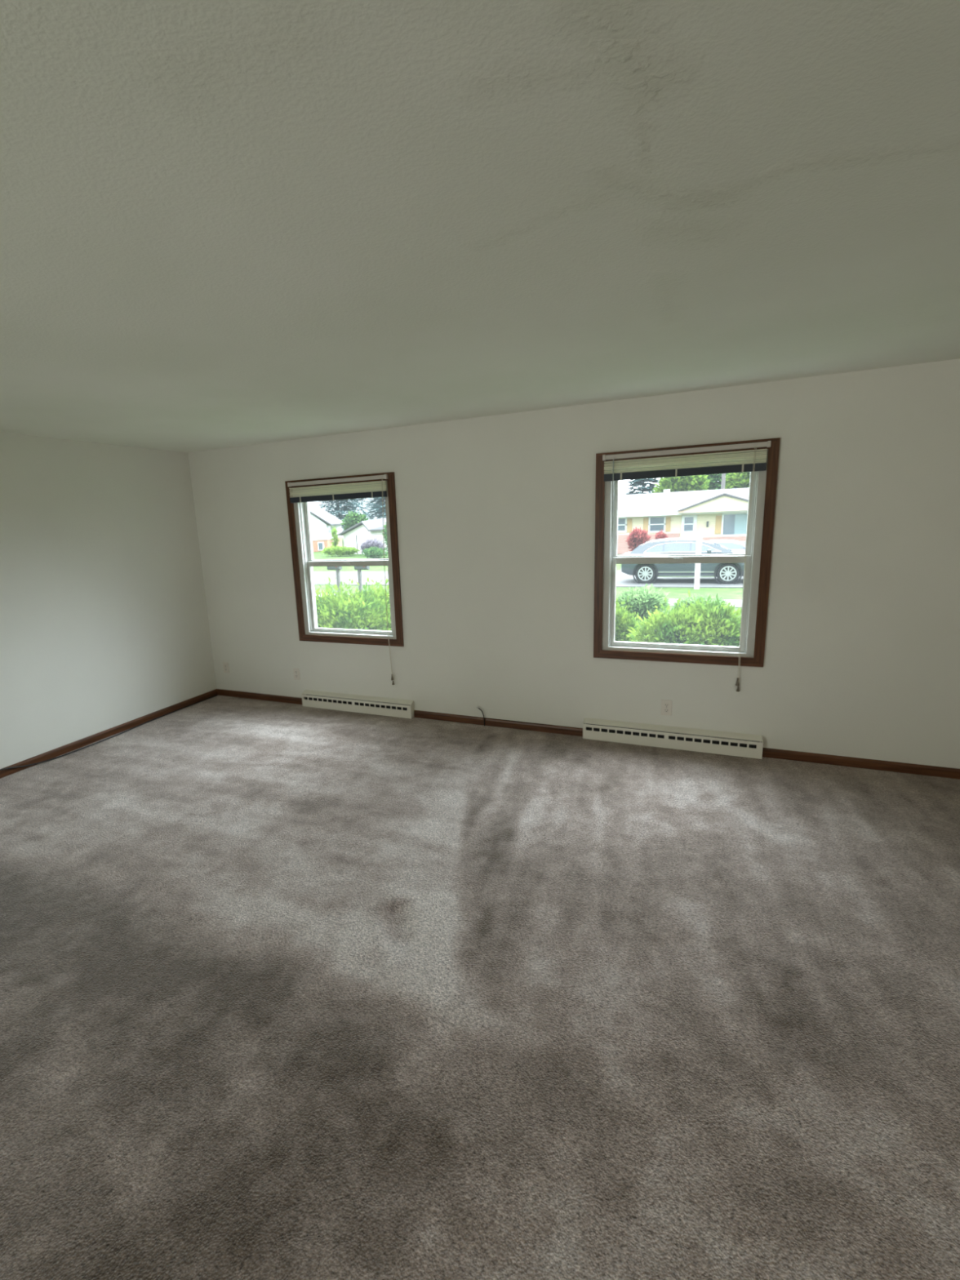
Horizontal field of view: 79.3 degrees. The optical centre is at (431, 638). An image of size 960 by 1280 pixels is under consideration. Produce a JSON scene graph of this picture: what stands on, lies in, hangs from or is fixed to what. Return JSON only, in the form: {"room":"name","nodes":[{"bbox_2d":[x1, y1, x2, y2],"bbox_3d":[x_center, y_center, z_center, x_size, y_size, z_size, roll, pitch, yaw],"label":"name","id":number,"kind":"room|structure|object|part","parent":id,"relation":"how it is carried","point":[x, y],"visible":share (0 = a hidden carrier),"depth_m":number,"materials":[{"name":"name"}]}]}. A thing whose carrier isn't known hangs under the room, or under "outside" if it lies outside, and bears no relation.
{"room":"empty living room","nodes":[
{"label":"empty living room","id":0,"kind":"room"},
{"bbox_2d":[0,431,216,768],"bbox_3d":[-3.916,0.133,2.567,0.150,2.440,7.400,3,13,25],"label":"wall","id":1,"kind":"structure","parent":0,"point":[104,624],"depth_m":4.75,"materials":[{"name":"paint"}]},
{"bbox_2d":[0,688,217,778],"bbox_3d":[-3.791,1.299,2.771,0.012,0.064,7.400,3,13,25],"label":"baseboard","id":2,"kind":"structure","parent":1,"relation":"attached to","point":[74,745],"depth_m":4.87,"materials":[{"name":"brown wood"}]},
{"bbox_2d":[0,694,959,1279],"bbox_3d":[-0.499,1.511,1.221,7.300,0.034,7.500,3,13,25],"label":"floor","id":3,"kind":"structure","parent":0,"point":[288,991],"depth_m":2.03,"materials":[{"name":"carpet"}]},
{"bbox_2d":[0,694,217,770],"bbox_3d":[-2.830,0.835,4.730,0.056,0.103,2.860,3,13,25],"label":"cable","id":4,"kind":"object","parent":3,"relation":"on","point":[216,695],"visible":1,"depth_m":4.79,"materials":[{"name":"black plastic"}]},
{"bbox_2d":[476,706,484,725],"bbox_3d":[0.405,0.649,4.800,0.069,0.163,0.013,2,12,21],"label":"cable","id":5,"kind":"object","parent":3,"relation":"on","point":[477,707],"visible":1,"depth_m":4.79,"materials":[{"name":"black"}]},
{"bbox_2d":[0,0,959,452],"bbox_3d":[-0.587,-0.954,0.764,7.600,0.120,7.700,3,13,25],"label":"ceiling","id":6,"kind":"structure","parent":0,"point":[224,224],"depth_m":1.40,"materials":[{"name":"paint"}]},
{"bbox_2d":[312,537,742,641],"bbox_3d":[13.002,-8.511,50.482,130.000,0.550,94.850,3,13,25],"label":"lawn","id":7,"kind":"structure","parent":0,"point":[726,593],"depth_m":19.72,"materials":[{"name":"green plant"}]},
{"bbox_2d":[309,508,342,551],"bbox_3d":[-12.687,-11.996,63.446,5.000,4.410,11.700,-3,12,-1],"label":"house","id":8,"kind":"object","parent":7,"relation":"on","point":[322,522],"visible":0.57,"depth_m":58.43,"materials":[{"name":"white"}]},
{"bbox_3d":[-11.284,-9.333,58.430,0.430,0.720,0.020,-3,12,0],"label":"pane","id":9,"kind":"part","parent":8,"relation":"part of","materials":[{"name":"blue"}]},
{"bbox_2d":[330,527,340,546],"bbox_3d":[-8.791,-8.867,52.086,0.914,2.531,0.884,3,13,25],"label":"young tree","id":10,"kind":"object","parent":7,"relation":"on","point":[334,531],"visible":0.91,"depth_m":51.96,"materials":[{"name":"green plant"}]},
{"bbox_2d":[312,498,364,531],"bbox_3d":[-13.532,-20.915,80.821,9.836,15.099,9.416,3,13,25],"label":"spruce","id":11,"kind":"object","parent":7,"relation":"on","point":[338,508],"visible":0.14,"depth_m":79.92,"materials":[{"name":"green plant"}]},
{"bbox_2d":[320,545,359,556],"bbox_3d":[-7.724,-7.268,48.112,3.920,1.109,1.469,3,13,25],"label":"hedge","id":12,"kind":"object","parent":7,"relation":"on","point":[337,550],"visible":1,"depth_m":47.77,"materials":[{"name":"green plant"}]},
{"bbox_2d":[330,497,374,531],"bbox_3d":[-12.494,-23.417,91.545,10.446,15.621,10.559,3,13,25],"label":"spruce","id":13,"kind":"object","parent":7,"relation":"on","point":[362,508],"visible":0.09,"depth_m":91.14,"materials":[{"name":"green plant"}]},
{"bbox_2d":[315,576,391,631],"bbox_3d":[-1.060,-0.124,7.990,2.201,1.470,2.064,0,12,11],"label":"yew","id":14,"kind":"object","parent":7,"relation":"on","point":[357,611],"visible":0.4,"depth_m":7.41,"materials":[{"name":"green plant"}]},
{"bbox_2d":[339,509,368,529],"bbox_3d":[-7.990,-11.529,61.073,3.085,4.152,2.973,3,13,25],"label":"maple","id":15,"kind":"object","parent":7,"relation":"on","point":[351,519],"visible":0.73,"depth_m":60.49,"materials":[{"name":"green plant"}]},
{"bbox_2d":[337,517,387,554],"bbox_3d":[-2.891,-9.890,52.790,9.650,3.700,6.350,-10,14,-31],"label":"house","id":16,"kind":"structure","parent":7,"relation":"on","point":[357,534],"depth_m":49.29,"materials":[{"name":"grey"}]},
{"bbox_3d":[-5.837,-7.988,49.438,0.050,1.530,2.480,-10,14,-31],"label":"door","id":17,"kind":"part","parent":16,"relation":"part of","materials":[{"name":"white"}]},
{"bbox_2d":[358,536,385,552],"bbox_3d":[-4.793,-7.330,46.554,2.310,1.724,1.894,3,13,25],"label":"shrub","id":18,"kind":"object","parent":7,"relation":"on","point":[368,543],"visible":0.68,"depth_m":46.18,"materials":[{"name":"purple plant"}]},
{"bbox_2d":[361,497,385,519],"bbox_3d":[-6.382,-19.577,75.219,6.797,14.102,7.040,6,15,37],"label":"spruce","id":19,"kind":"object","parent":7,"relation":"on","point":[374,499],"visible":0.08,"depth_m":74.76,"materials":[{"name":"green plant"}]},
{"bbox_2d":[360,546,388,559],"bbox_3d":[-4.232,-6.371,43.106,2.748,1.086,1.969,3,13,25],"label":"hedge","id":20,"kind":"object","parent":7,"relation":"on","point":[372,553],"visible":0.99,"depth_m":42.82,"materials":[{"name":"green plant"}]},
{"bbox_2d":[368,497,386,519],"bbox_3d":[-4.407,-16.829,65.091,7.316,12.600,7.536,-1,12,8],"label":"spruce","id":21,"kind":"object","parent":7,"relation":"on","point":[384,499],"visible":0.06,"depth_m":64.98,"materials":[{"name":"green plant"}]},
{"bbox_2d":[381,522,387,549],"bbox_3d":[-2.869,-7.926,44.521,2.337,3.476,2.290,3,13,25],"label":"round shrub","id":22,"kind":"object","parent":7,"relation":"on","point":[384,526],"visible":0.07,"depth_m":44.18,"materials":[{"name":"green plant"}]},
{"bbox_2d":[614,595,640,641],"bbox_3d":[2.252,0.033,7.383,0.924,1.305,0.916,-13,15,-41],"label":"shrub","id":23,"kind":"object","parent":7,"relation":"on","point":[624,620],"visible":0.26,"depth_m":7.08,"materials":[{"name":"green plant"}]},
{"bbox_2d":[626,527,651,551],"bbox_3d":[12.025,-5.549,33.631,1.464,2.017,1.547,3,13,25],"label":"shrub","id":24,"kind":"object","parent":7,"relation":"on","point":[637,537],"visible":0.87,"depth_m":33.25,"materials":[{"name":"red plant"}]},
{"bbox_2d":[620,477,660,494],"bbox_3d":[20.386,-13.922,56.197,8.090,8.322,8.148,3,13,25],"label":"spruce","id":25,"kind":"object","parent":7,"relation":"on","point":[634,483],"visible":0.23,"depth_m":55.54,"materials":[{"name":"green plant"}]},
{"bbox_2d":[615,583,671,617],"bbox_3d":[5.257,-0.892,14.471,1.452,0.996,1.298,3,13,25],"label":"shrub","id":26,"kind":"object","parent":7,"relation":"on","point":[642,599],"visible":0.86,"depth_m":14.16,"materials":[{"name":"green plant"}]},
{"bbox_2d":[653,528,668,540],"bbox_3d":[13.244,-5.531,33.358,0.988,1.583,1.035,-10,14,-33],"label":"shrub","id":27,"kind":"object","parent":7,"relation":"on","point":[660,535],"visible":0.2,"depth_m":33.13,"materials":[{"name":"red plant"}]},
{"bbox_2d":[651,475,711,493],"bbox_3d":[20.199,-11.150,46.980,4.439,6.602,4.054,3,13,25],"label":"maple","id":28,"kind":"object","parent":7,"relation":"on","point":[696,482],"visible":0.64,"depth_m":45.70,"materials":[{"name":"green plant"}]},
{"bbox_2d":[617,487,749,554],"bbox_3d":[15.865,-7.859,38.160,20.300,3.950,9.800,3,13,25],"label":"house","id":29,"kind":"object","parent":7,"relation":"on","point":[720,513],"visible":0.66,"depth_m":34.78,"materials":[{"name":"beige"}]},
{"bbox_3d":[11.629,-7.098,36.103,0.920,0.770,0.015,3,13,25],"label":"pane","id":30,"kind":"part","parent":29,"relation":"part of","materials":[{"name":"blue"}]},
{"bbox_2d":[626,518,631,532],"bbox_3d":[12.273,-7.014,35.823,0.290,0.820,0.050,3,13,25],"label":"shutter","id":31,"kind":"object","parent":29,"relation":"hanging from","point":[628,520],"depth_m":35.80,"materials":[{"name":"yellow wood"}]},
{"bbox_2d":[643,518,648,531],"bbox_3d":[13.136,-6.971,35.429,0.290,0.820,0.050,3,13,25],"label":"shutter","id":32,"kind":"object","parent":29,"relation":"hanging from","point":[645,520],"depth_m":35.41,"materials":[{"name":"yellow wood"}]},
{"bbox_3d":[13.720,-6.957,35.156,0.820,0.850,0.015,3,13,25],"label":"pane","id":33,"kind":"part","parent":29,"relation":"part of","materials":[{"name":"blue"}]},
{"bbox_2d":[665,516,671,531],"bbox_3d":[14.299,-6.904,34.899,0.270,0.840,0.050,3,13,25],"label":"shutter","id":34,"kind":"object","parent":29,"relation":"hanging from","point":[668,519],"depth_m":34.88,"materials":[{"name":"yellow wood"}]},
{"bbox_3d":[15.323,-6.825,34.415,0.480,0.810,0.010,3,13,25],"label":"door pane","id":35,"kind":"part","parent":29,"relation":"part of","materials":[{"name":"blue"}]},
{"bbox_3d":[15.376,-6.311,34.537,0.840,2.110,0.045,3,13,25],"label":"door","id":36,"kind":"part","parent":29,"relation":"part of","materials":[{"name":"white wood"}]},
{"bbox_2d":[715,515,721,533],"bbox_3d":[16.785,-6.665,33.789,0.310,1.040,0.050,3,13,25],"label":"shutter","id":37,"kind":"object","parent":29,"relation":"hanging from","point":[717,517],"depth_m":33.78,"materials":[{"name":"yellow wood"}]},
{"bbox_3d":[18.106,-6.574,33.187,2.420,1.190,0.015,3,13,25],"label":"pane","id":38,"kind":"part","parent":29,"relation":"part of","materials":[{"name":"blue"}]},
{"bbox_2d":[626,589,741,646],"bbox_3d":[2.748,0.165,6.097,1.312,1.386,1.229,5,14,31],"label":"yew","id":39,"kind":"object","parent":7,"relation":"on","point":[697,624],"visible":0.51,"depth_m":5.80,"materials":[{"name":"green plant"}]},
{"bbox_2d":[693,535,702,589],"bbox_3d":[8.733,-2.484,18.931,0.190,1.770,0.190,3,13,25],"label":"post","id":40,"kind":"object","parent":7,"relation":"on","point":[699,539],"visible":0.97,"depth_m":18.89,"materials":[{"name":"white paint"}]},
{"bbox_2d":[670,592,733,609],"bbox_3d":[6.819,-0.839,14.575,1.250,0.668,1.320,-9,13,-30],"label":"shrub","id":41,"kind":"object","parent":7,"relation":"on","point":[688,598],"visible":0.21,"depth_m":14.57,"materials":[{"name":"green plant"}]},
{"bbox_2d":[704,473,728,489],"bbox_3d":[24.988,-12.332,51.059,4.637,6.872,4.268,3,13,25],"label":"maple","id":42,"kind":"object","parent":7,"relation":"on","point":[715,483],"visible":0.2,"depth_m":49.65,"materials":[{"name":"green plant"}]},
{"bbox_2d":[720,473,725,488],"bbox_3d":[21.035,-11.124,41.653,2.200,8.500,0.320,3,13,25],"label":"utility pole","id":43,"kind":"object","parent":7,"relation":"on","point":[723,475],"visible":0.22,"depth_m":41.51,"materials":[{"name":"grey wood"}]},
{"bbox_2d":[720,471,750,488],"bbox_3d":[24.915,-10.873,44.924,4.265,6.475,3.656,-1,12,7],"label":"maple","id":44,"kind":"object","parent":7,"relation":"on","point":[733,480],"visible":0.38,"depth_m":44.17,"materials":[{"name":"green plant"}]},
{"bbox_2d":[313,570,743,587],"bbox_3d":[1.511,-2.711,25.981,110.000,0.080,6.000,3,13,25],"label":"street","id":45,"kind":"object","parent":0,"point":[623,580],"depth_m":22.31,"materials":[{"name":"grey asphalt"}]},
{"bbox_2d":[620,537,745,584],"bbox_3d":[9.390,-2.828,20.969,4.690,1.610,2.100,3,13,25],"label":"car","id":46,"kind":"object","parent":45,"relation":"on","point":[726,573],"visible":0.76,"depth_m":20.37,"materials":[{"name":"grey paint"}]},
{"bbox_3d":[8.503,-3.445,20.569,1.807,0.165,0.036,3,13,25],"label":"roof rail","id":47,"kind":"part","parent":46,"relation":"part of","materials":[{"name":"silver metal"}]},
{"bbox_3d":[9.002,-3.684,21.634,1.807,0.165,0.036,3,13,25],"label":"roof rail","id":48,"kind":"part","parent":46,"relation":"part of","materials":[{"name":"silver metal"}]},
{"bbox_3d":[8.783,-3.199,20.297,2.510,0.362,0.170,3,13,25],"label":"window trim","id":49,"kind":"part","parent":46,"relation":"part of","materials":[{"name":"silver metal"}]},
{"bbox_3d":[8.904,-2.329,20.238,1.832,0.030,0.030,3,13,25],"label":"moulding","id":50,"kind":"part","parent":46,"relation":"part of","materials":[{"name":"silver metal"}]},
{"bbox_2d":[706,539,746,551],"bbox_3d":[11.698,-3.248,23.118,4.560,1.364,2.000,3,13,25],"label":"sedan","id":51,"kind":"object","parent":45,"relation":"on","point":[733,544],"visible":0.05,"depth_m":22.32,"materials":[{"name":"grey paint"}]},
{"bbox_2d":[315,593,742,607],"bbox_3d":[-1.211,-1.399,20.170,110.000,0.070,1.300,3,13,25],"label":"sidewalk","id":52,"kind":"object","parent":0,"point":[738,603],"depth_m":16.04,"materials":[{"name":"concrete"}]},
{"bbox_2d":[326,566,342,593],"bbox_3d":[-3.458,-2.067,20.672,0.560,1.330,0.200,3,13,25],"label":"mailbox","id":53,"kind":"object","parent":52,"relation":"on","point":[337,569],"visible":0.46,"depth_m":20.56,"materials":[{"name":"grey metal"}]},
{"bbox_3d":[-3.341,-1.925,20.655,0.100,1.050,0.100,3,13,25],"label":"post","id":54,"kind":"part","parent":53,"relation":"part of","materials":[{"name":"white wood"}]},
{"bbox_2d":[354,565,369,591],"bbox_3d":[-2.422,-2.016,20.198,0.560,1.330,0.200,3,13,25],"label":"mailbox","id":55,"kind":"object","parent":52,"relation":"on","point":[359,569],"visible":0.45,"depth_m":20.16,"materials":[{"name":"grey metal"}]},
{"bbox_3d":[-2.523,-1.885,20.281,0.100,1.050,0.100,3,13,25],"label":"post","id":56,"kind":"part","parent":55,"relation":"part of","materials":[{"name":"white wood"}]},
{"bbox_2d":[187,358,959,768],"bbox_3d":[1.038,-0.454,4.370,7.600,2.440,0.150,3,13,25],"label":"wall","id":57,"kind":"structure","parent":0,"point":[495,514],"depth_m":4.14,"materials":[{"name":"paint"}]},
{"bbox_2d":[222,662,229,673],"bbox_3d":[-2.119,0.303,5.928,0.072,0.116,0.008,3,13,25],"label":"wall outlet","id":58,"kind":"object","parent":57,"relation":"attached to","point":[225,664],"visible":1,"depth_m":5.92,"materials":[{"name":"white plastic"}]},
{"bbox_2d":[217,688,302,704],"bbox_3d":[-1.734,0.588,5.811,1.136,0.064,0.012,3,13,25],"label":"baseboard","id":59,"kind":"structure","parent":57,"relation":"attached to","point":[282,699],"depth_m":5.80,"materials":[{"name":"brown wood"}]},
{"bbox_2d":[293,667,300,679],"bbox_3d":[-1.305,0.345,5.557,0.072,0.116,0.008,3,13,25],"label":"wall outlet","id":60,"kind":"object","parent":57,"relation":"attached to","point":[296,671],"visible":1,"depth_m":5.55,"materials":[{"name":"white plastic"}]},
{"bbox_2d":[284,471,404,646],"bbox_3d":[-0.750,-0.682,5.142,1.100,1.458,0.163,3,13,25],"label":"window","id":61,"kind":"structure","parent":57,"relation":"in","point":[301,512],"depth_m":5.19,"materials":[{"name":"brown wood"}]},
{"bbox_3d":[-1.252,-0.691,5.294,0.060,1.458,0.018,3,13,25],"label":"casing","id":62,"kind":"part","parent":61,"relation":"part of","materials":[{"name":"brown wood"}]},
{"bbox_3d":[-0.810,-1.352,4.938,1.100,0.060,0.018,3,13,25],"label":"casing","id":63,"kind":"part","parent":61,"relation":"part of","materials":[{"name":"brown wood"}]},
{"bbox_2d":[287,474,394,684],"bbox_3d":[-0.783,-0.484,5.093,1.000,1.790,0.044,3,13,25],"label":"mini blind","id":64,"kind":"object","parent":61,"relation":"attached to","point":[382,493],"visible":1,"depth_m":4.91,"materials":[{"name":"white plastic"}]},
{"bbox_3d":[-0.818,-1.211,4.947,0.972,0.048,0.026,3,13,25],"label":"rail","id":65,"kind":"part","parent":64,"relation":"part of","materials":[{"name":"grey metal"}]},
{"bbox_3d":[-0.384,-0.499,4.897,0.034,1.671,0.033,3,13,25],"label":"lift cord","id":66,"kind":"part","parent":64,"relation":"part of","materials":[{"name":"white fabric"}]},
{"bbox_3d":[-0.377,-0.470,4.900,0.034,1.731,0.033,3,13,25],"label":"lift cord","id":67,"kind":"part","parent":64,"relation":"part of","materials":[{"name":"white fabric"}]},
{"bbox_3d":[-0.744,-0.981,5.122,0.890,0.648,0.034,3,13,25],"label":"sash","id":68,"kind":"part","parent":61,"relation":"part of","materials":[{"name":"clear glass"}]},
{"bbox_3d":[-0.734,-0.371,5.209,0.890,0.655,0.034,3,13,25],"label":"sash","id":69,"kind":"part","parent":61,"relation":"part of","materials":[{"name":"grey plastic"}]},
{"bbox_3d":[-0.750,0.017,5.218,1.100,0.060,0.018,3,13,25],"label":"casing","id":70,"kind":"part","parent":61,"relation":"part of","materials":[{"name":"brown wood"}]},
{"bbox_3d":[-0.307,-0.644,4.862,0.060,1.458,0.018,3,13,25],"label":"casing","id":71,"kind":"part","parent":61,"relation":"part of","materials":[{"name":"brown wood"}]},
{"bbox_2d":[301,689,413,719],"bbox_3d":[-0.701,0.600,5.297,1.165,0.148,0.067,3,13,25],"label":"baseboard heater","id":72,"kind":"object","parent":57,"relation":"attached to","point":[397,708],"visible":1,"depth_m":5.26,"materials":[{"name":"white metal"}]},
{"bbox_3d":[-0.698,0.599,5.303,1.141,0.148,0.053,3,13,25],"label":"plate","id":73,"kind":"part","parent":72,"relation":"part of","materials":[{"name":"white metal"}]},
{"bbox_2d":[413,710,582,736],"bbox_3d":[0.512,0.699,4.783,1.471,0.064,0.012,3,13,25],"label":"baseboard","id":74,"kind":"structure","parent":57,"relation":"attached to","point":[563,730],"depth_m":4.75,"materials":[{"name":"brown wood"}]},
{"bbox_2d":[661,699,672,715],"bbox_3d":[1.702,0.505,4.184,0.072,0.116,0.008,3,13,25],"label":"wall outlet","id":75,"kind":"object","parent":57,"relation":"attached to","point":[666,705],"visible":1,"depth_m":4.18,"materials":[{"name":"white plastic"}]},
{"bbox_2d":[663,708,669,712],"bbox_3d":[1.702,0.525,4.186,0.034,0.028,0.003,3,13,25],"label":"receptacle","id":76,"kind":"object","parent":75,"relation":"attached to","point":[665,710],"depth_m":4.18,"materials":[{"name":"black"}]},
{"bbox_2d":[582,717,763,759],"bbox_3d":[1.714,0.719,4.193,1.200,0.148,0.067,3,13,25],"label":"baseboard heater","id":77,"kind":"object","parent":57,"relation":"attached to","point":[724,743],"visible":1,"depth_m":4.15,"materials":[{"name":"white metal"}]},
{"bbox_3d":[1.717,0.718,4.199,1.176,0.148,0.053,3,13,25],"label":"plate","id":78,"kind":"part","parent":77,"relation":"part of","materials":[{"name":"white metal"}]},
{"bbox_2d":[593,437,780,666],"bbox_3d":[1.715,-0.565,4.014,1.110,1.466,0.163,3,13,25],"label":"window","id":79,"kind":"structure","parent":57,"relation":"in","point":[605,580],"depth_m":3.96,"materials":[{"name":"brown wood"}]},
{"bbox_3d":[1.208,-0.574,4.168,0.060,1.466,0.018,3,13,25],"label":"casing","id":80,"kind":"part","parent":79,"relation":"part of","materials":[{"name":"brown wood"}]},
{"bbox_3d":[1.715,0.138,4.090,1.110,0.060,0.018,3,13,25],"label":"casing","id":81,"kind":"part","parent":79,"relation":"part of","materials":[{"name":"brown wood"}]},
{"bbox_3d":[1.730,-0.249,4.082,0.900,0.655,0.034,3,13,25],"label":"sash","id":82,"kind":"part","parent":79,"relation":"part of","materials":[{"name":"grey plastic"}]},
{"bbox_3d":[1.720,-0.864,3.994,0.900,0.656,0.034,3,13,25],"label":"sash","id":83,"kind":"part","parent":79,"relation":"part of","materials":[{"name":"grey plastic"}]},
{"bbox_2d":[602,440,771,691],"bbox_3d":[1.676,-0.449,3.945,1.010,1.628,0.045,3,13,24],"label":"mini blind","id":84,"kind":"object","parent":79,"relation":"attached to","point":[750,466],"visible":1,"depth_m":3.79,"materials":[{"name":"white plastic"}]},
{"bbox_3d":[1.646,-1.098,3.818,0.982,0.048,0.026,3,13,25],"label":"rail","id":85,"kind":"part","parent":84,"relation":"part of","materials":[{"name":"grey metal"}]},
{"bbox_3d":[2.048,-0.466,3.765,0.021,1.509,0.033,3,13,25],"label":"lift cord","id":86,"kind":"part","parent":84,"relation":"part of","materials":[{"name":"beige plastic"}]},
{"bbox_3d":[2.055,-0.437,3.768,0.021,1.569,0.033,3,13,25],"label":"lift cord","id":87,"kind":"part","parent":84,"relation":"part of","materials":[{"name":"white fabric"}]},
{"bbox_3d":[1.655,-1.238,3.810,1.110,0.060,0.018,3,13,25],"label":"casing","id":88,"kind":"part","parent":79,"relation":"part of","materials":[{"name":"brown wood"}]},
{"bbox_3d":[2.162,-0.526,3.732,0.060,1.466,0.018,3,13,25],"label":"casing","id":89,"kind":"part","parent":79,"relation":"part of","materials":[{"name":"brown wood"}]},
{"bbox_2d":[762,747,959,779],"bbox_3d":[3.323,0.837,3.498,2.308,0.064,0.012,3,13,25],"label":"baseboard","id":90,"kind":"structure","parent":57,"relation":"attached to","point":[903,767],"depth_m":3.73,"materials":[{"name":"brown wood"}]},
{"bbox_2d":[733,514,747,534],"bbox_3d":[18.356,-6.555,33.061,1.780,1.140,0.006,3,13,25],"label":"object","id":91,"kind":"structure","parent":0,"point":[740,520],"depth_m":33.31,"materials":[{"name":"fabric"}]}
]}

